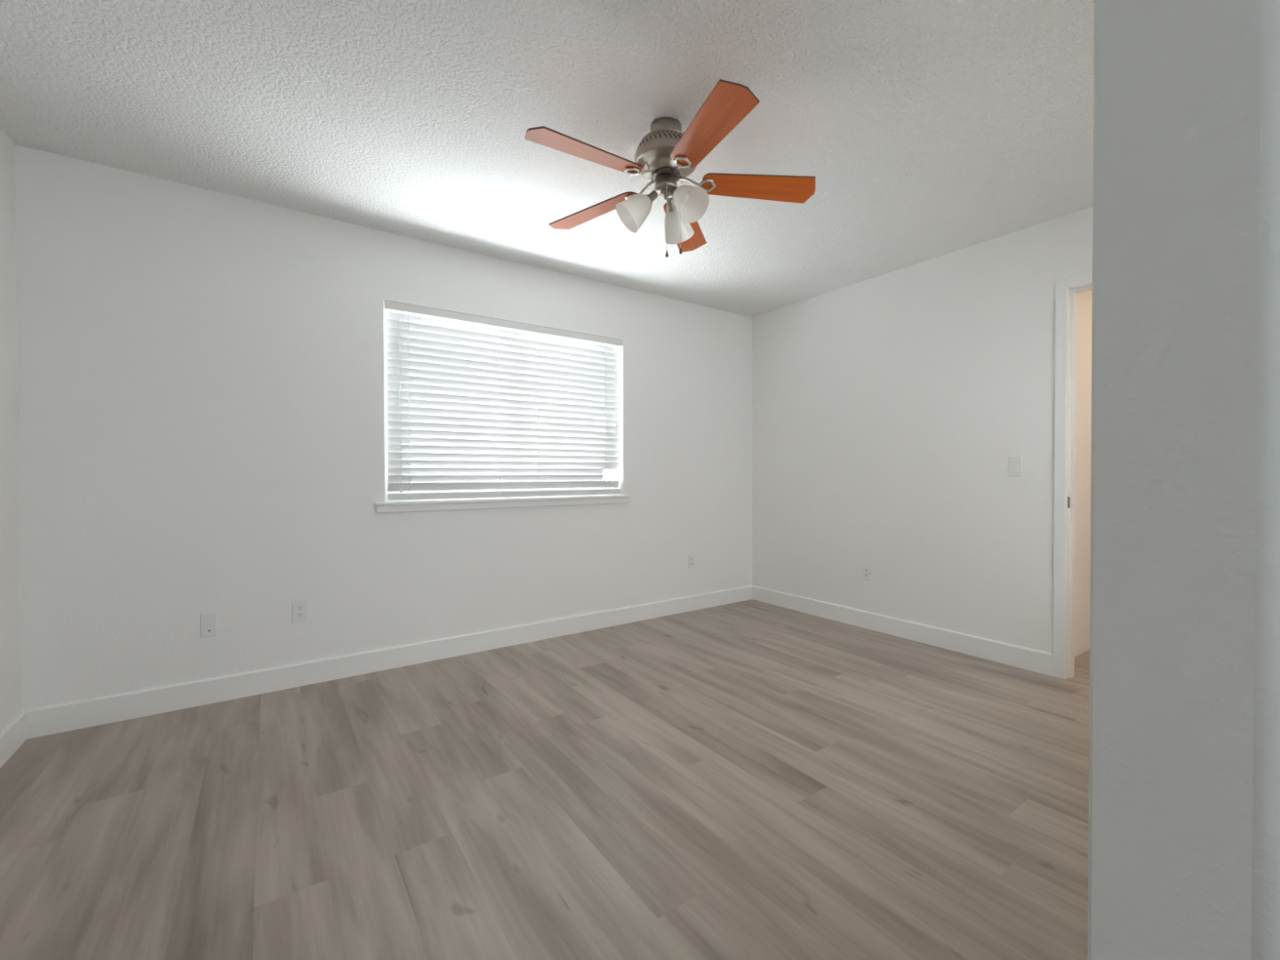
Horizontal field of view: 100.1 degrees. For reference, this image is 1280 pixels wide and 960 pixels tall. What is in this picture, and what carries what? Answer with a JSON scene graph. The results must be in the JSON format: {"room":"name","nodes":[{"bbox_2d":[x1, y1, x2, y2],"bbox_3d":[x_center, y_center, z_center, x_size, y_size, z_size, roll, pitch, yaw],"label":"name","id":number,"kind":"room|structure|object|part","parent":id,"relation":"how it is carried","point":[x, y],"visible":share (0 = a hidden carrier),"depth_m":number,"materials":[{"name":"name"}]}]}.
{"room":"empty bedroom","nodes":[
{"label":"empty bedroom","id":0,"kind":"room"},
{"bbox_2d":[0,126,22,732],"bbox_3d":[-0.894,-0.127,-0.287,0.115,2.440,5.980,-1,1,-35],"label":"wall","id":1,"kind":"structure","parent":0,"point":[11,622],"depth_m":2.12,"materials":[{"name":"white paint"}]},
{"bbox_2d":[0,711,26,768],"bbox_3d":[-0.867,1.033,-0.196,0.013,0.118,5.852,-1,1,-35],"label":"baseboard","id":2,"kind":"structure","parent":1,"relation":"attached to","point":[14,735],"depth_m":2.10,"materials":[{"name":"white paint"}]},
{"bbox_2d":[14,144,751,710],"bbox_3d":[-0.830,-0.169,3.482,4.519,2.440,0.140,-1,1,-35],"label":"wall","id":3,"kind":"structure","parent":0,"point":[201,371],"depth_m":2.70,"materials":[{"name":"white paint"}]},
{"bbox_2d":[200,612,217,637],"bbox_3d":[-2.053,0.690,2.550,0.061,0.113,0.008,-1,1,-35],"label":"blank cover plate","id":4,"kind":"object","parent":3,"relation":"attached to","point":[208,620],"visible":1,"depth_m":2.55,"materials":[{"name":"white plastic"}]},
{"bbox_2d":[292,600,307,622],"bbox_3d":[-1.751,0.675,2.760,0.064,0.104,0.008,-1,1,-35],"label":"wall outlet","id":5,"kind":"object","parent":3,"relation":"attached to","point":[300,611],"visible":1,"depth_m":2.76,"materials":[{"name":"white plastic"}]},
{"bbox_2d":[296,611,303,617],"bbox_3d":[-1.750,0.693,2.758,0.034,0.027,0.003,-1,1,-35],"label":"receptacle","id":6,"kind":"object","parent":5,"relation":"attached to","point":[299,614],"depth_m":2.76,"materials":[{"name":"grey plastic"}]},
{"bbox_2d":[296,604,303,610],"bbox_3d":[-1.750,0.658,2.758,0.034,0.027,0.003,-1,1,-35],"label":"receptacle","id":7,"kind":"object","parent":5,"relation":"attached to","point":[299,607],"depth_m":2.76,"materials":[{"name":"grey plastic"}]},
{"bbox_2d":[22,585,752,738],"bbox_3d":[-0.784,0.993,3.432,4.289,0.118,0.013,-1,1,-35],"label":"baseboard","id":8,"kind":"structure","parent":3,"relation":"attached to","point":[75,715],"depth_m":2.82,"materials":[{"name":"white paint"}]},
{"bbox_2d":[383,304,617,502],"bbox_3d":[-0.837,-0.442,3.527,1.584,1.135,0.055,-1,1,-35],"label":"window","id":9,"kind":"structure","parent":3,"relation":"in","point":[611,474],"depth_m":3.22,"materials":[{"name":"white plastic"}]},
{"bbox_3d":[-1.135,-0.439,3.310,0.777,1.065,0.018,-1,1,-35],"label":"sash","id":10,"kind":"part","parent":9,"relation":"part of","materials":[{"name":"white plastic"}]},
{"bbox_2d":[384,300,622,500],"bbox_3d":[-0.790,-0.449,3.459,1.578,1.114,0.069,-1,1,-35],"label":"window blind","id":11,"kind":"object","parent":9,"relation":"attached to","point":[474,402],"visible":1,"depth_m":3.37,"materials":[{"name":"white plastic"}]},
{"bbox_3d":[-1.367,-0.701,3.021,0.002,0.508,0.003,-1,1,-35],"label":"pull cord","id":12,"kind":"part","parent":11,"relation":"part of","materials":[{"name":"white plastic"}]},
{"bbox_3d":[-1.355,-0.456,3.032,0.002,0.997,0.003,-1,1,-35],"label":"pull cord","id":13,"kind":"part","parent":11,"relation":"part of","materials":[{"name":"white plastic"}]},
{"bbox_3d":[-1.335,-0.429,3.084,0.012,1.052,0.061,-1,1,-35],"label":"ladder cord","id":14,"kind":"part","parent":11,"relation":"part of","materials":[{"name":"white fabric"}]},
{"bbox_3d":[-0.898,-0.434,3.388,0.012,1.052,0.061,-1,1,-35],"label":"ladder cord","id":15,"kind":"part","parent":11,"relation":"part of","materials":[{"name":"white fabric"}]},
{"bbox_3d":[-0.786,0.089,3.464,1.547,0.038,0.044,-1,1,-35],"label":"rail","id":16,"kind":"part","parent":11,"relation":"part of","materials":[{"name":"white plastic"}]},
{"bbox_3d":[-0.684,-0.436,3.537,0.012,1.052,0.061,-1,1,-35],"label":"ladder cord","id":17,"kind":"part","parent":11,"relation":"part of","materials":[{"name":"white fabric"}]},
{"bbox_3d":[-0.261,-0.440,3.830,0.012,1.052,0.061,-1,1,-35],"label":"ladder cord","id":18,"kind":"part","parent":11,"relation":"part of","materials":[{"name":"white fabric"}]},
{"bbox_3d":[-0.173,-0.668,3.851,0.002,0.597,0.003,-1,1,-35],"label":"pull cord","id":19,"kind":"part","parent":11,"relation":"part of","materials":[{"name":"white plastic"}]},
{"bbox_3d":[-0.167,-0.688,3.855,0.002,0.557,0.003,-1,1,-35],"label":"pull cord","id":20,"kind":"part","parent":11,"relation":"part of","materials":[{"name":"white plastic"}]},
{"bbox_3d":[-0.542,-0.445,3.748,0.777,1.065,0.018,-1,1,-35],"label":"sash","id":21,"kind":"part","parent":9,"relation":"part of","materials":[{"name":"white plastic"}]},
{"bbox_2d":[374,494,631,512],"bbox_3d":[-0.790,0.146,3.460,1.684,0.055,0.117,-1,1,-35],"label":"window sill","id":22,"kind":"structure","parent":3,"relation":"attached to","point":[446,504],"depth_m":3.33,"materials":[{"name":"white paint"}]},
{"bbox_2d":[688,555,694,568],"bbox_3d":[0.413,0.649,4.263,0.064,0.104,0.008,-1,1,-35],"label":"wall outlet","id":23,"kind":"object","parent":3,"relation":"attached to","point":[691,557],"visible":1,"depth_m":4.26,"materials":[{"name":"white plastic"}]},
{"bbox_2d":[0,599,1089,959],"bbox_3d":[1.618,1.127,1.509,6.139,0.120,6.015,-1,1,-35],"label":"floor","id":24,"kind":"structure","parent":0,"point":[748,780],"depth_m":1.75,"materials":[{"name":"laminate"}]},
{"bbox_2d":[0,0,1093,317],"bbox_3d":[1.615,-1.423,1.476,6.439,0.100,6.205,-1,1,-35],"label":"ceiling","id":25,"kind":"structure","parent":0,"point":[926,130],"depth_m":2.01,"materials":[{"name":"white paint"}]},
{"bbox_2d":[524,79,815,257],"bbox_3d":[0.074,-1.113,2.057,1.093,0.525,1.121,-1,1,-35],"label":"ceiling fan","id":26,"kind":"object","parent":25,"relation":"hanging from","point":[666,155],"visible":1,"depth_m":2.03,"materials":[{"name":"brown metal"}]},
{"bbox_3d":[-0.187,-1.142,1.865,0.448,0.006,0.136,-4,16,-37],"label":"blade","id":27,"kind":"part","parent":26,"relation":"part of","materials":[{"name":"brown wood"}]},
{"bbox_3d":[-0.199,-1.147,2.292,0.448,0.006,0.136,-3,12,34],"label":"blade","id":28,"kind":"part","parent":26,"relation":"part of","materials":[{"name":"brown wood"}]},
{"bbox_3d":[-0.031,-1.034,2.078,0.138,0.139,0.126,-1,1,-35],"label":"lamp shade","id":29,"kind":"part","parent":26,"relation":"part of","materials":[{"name":"white glass"}]},
{"bbox_2d":[645,190,657,203],"bbox_3d":[0.028,-1.083,2.079,0.079,0.080,0.057,-1,1,-35],"label":"socket","id":30,"kind":"object","parent":26,"relation":"attached to","point":[650,197],"depth_m":2.07,"materials":[{"name":"silver metal"}]},
{"bbox_2d":[666,197,676,212],"bbox_3d":[0.131,-1.084,2.156,0.077,0.080,0.060,-1,1,-35],"label":"socket","id":31,"kind":"object","parent":26,"relation":"attached to","point":[671,206],"depth_m":2.13,"materials":[{"name":"silver metal"}]},
{"bbox_3d":[0.151,-1.036,2.212,0.138,0.139,0.128,-1,1,-35],"label":"lamp shade","id":32,"kind":"part","parent":26,"relation":"part of","materials":[{"name":"white glass"}]},
{"bbox_2d":[670,186,688,203],"bbox_3d":[0.149,-1.083,2.031,0.043,0.080,0.085,-1,1,-35],"label":"socket","id":33,"kind":"object","parent":26,"relation":"attached to","point":[673,188],"depth_m":2.01,"materials":[{"name":"silver metal"}]},
{"bbox_3d":[0.204,-1.149,2.436,0.136,0.006,0.448,-13,-6,15],"label":"blade","id":34,"kind":"part","parent":26,"relation":"part of","materials":[{"name":"brown wood"}]},
{"bbox_3d":[0.185,-1.033,1.993,0.125,0.139,0.140,-1,1,-35],"label":"lamp shade","id":35,"kind":"part","parent":26,"relation":"part of","materials":[{"name":"white glass"}]},
{"bbox_3d":[0.223,-1.142,1.744,0.136,0.006,0.448,13,-1,-20],"label":"blade","id":36,"kind":"part","parent":26,"relation":"part of","materials":[{"name":"brown wood"}]},
{"bbox_3d":[0.465,-1.146,2.097,0.448,0.006,0.136,3,-12,-2],"label":"blade","id":37,"kind":"part","parent":26,"relation":"part of","materials":[{"name":"brown wood"}]},
{"bbox_2d":[751,206,1093,653],"bbox_3d":[1.899,-0.175,3.413,0.115,2.440,3.087,-1,1,-35],"label":"wall","id":38,"kind":"structure","parent":0,"point":[890,411],"depth_m":3.44,"materials":[{"name":"white paint"}]},
{"bbox_2d":[862,564,871,580],"bbox_3d":[1.591,0.649,3.760,0.008,0.104,0.064,-1,1,-35],"label":"wall outlet","id":39,"kind":"object","parent":38,"relation":"attached to","point":[866,568],"visible":1,"depth_m":3.75,"materials":[{"name":"white plastic"}]},
{"bbox_2d":[751,585,1053,676],"bbox_3d":[1.594,0.983,3.756,0.013,0.118,2.167,-1,1,-35],"label":"baseboard","id":40,"kind":"structure","parent":38,"relation":"attached to","point":[1037,661],"depth_m":3.44,"materials":[{"name":"white paint"}]},
{"bbox_2d":[1008,455,1022,475],"bbox_3d":[2.105,-0.079,3.006,0.012,0.113,0.064,-1,1,-35],"label":"light switch","id":41,"kind":"object","parent":38,"relation":"attached to","point":[1015,461],"visible":1,"depth_m":3.00,"materials":[{"name":"white plastic"}]},
{"bbox_2d":[1053,271,1092,679],"bbox_3d":[2.510,0.001,2.535,0.141,2.105,0.870,-1,1,-35],"label":"door frame","id":42,"kind":"structure","parent":38,"relation":"in","point":[1067,289],"depth_m":2.83,"materials":[{"name":"white paint"}]},
{"bbox_3d":[2.260,0.117,2.824,0.028,0.058,0.002,-1,1,-35],"label":"strike plate","id":43,"kind":"part","parent":42,"relation":"part of","materials":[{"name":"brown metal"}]},
{"bbox_2d":[1074,289,1092,657],"bbox_3d":[2.925,-0.178,3.469,1.635,2.440,0.115,-1,1,-35],"label":"wall","id":44,"kind":"structure","parent":0,"point":[1084,300],"depth_m":3.22,"materials":[{"name":"white paint"}]},
{"bbox_2d":[1087,0,1279,959],"bbox_3d":[1.666,-0.151,1.298,2.910,2.440,0.122,-1,1,-35],"label":"wall","id":45,"kind":"structure","parent":0,"point":[1184,823],"depth_m":0.47,"materials":[{"name":"white paint"}]}
]}

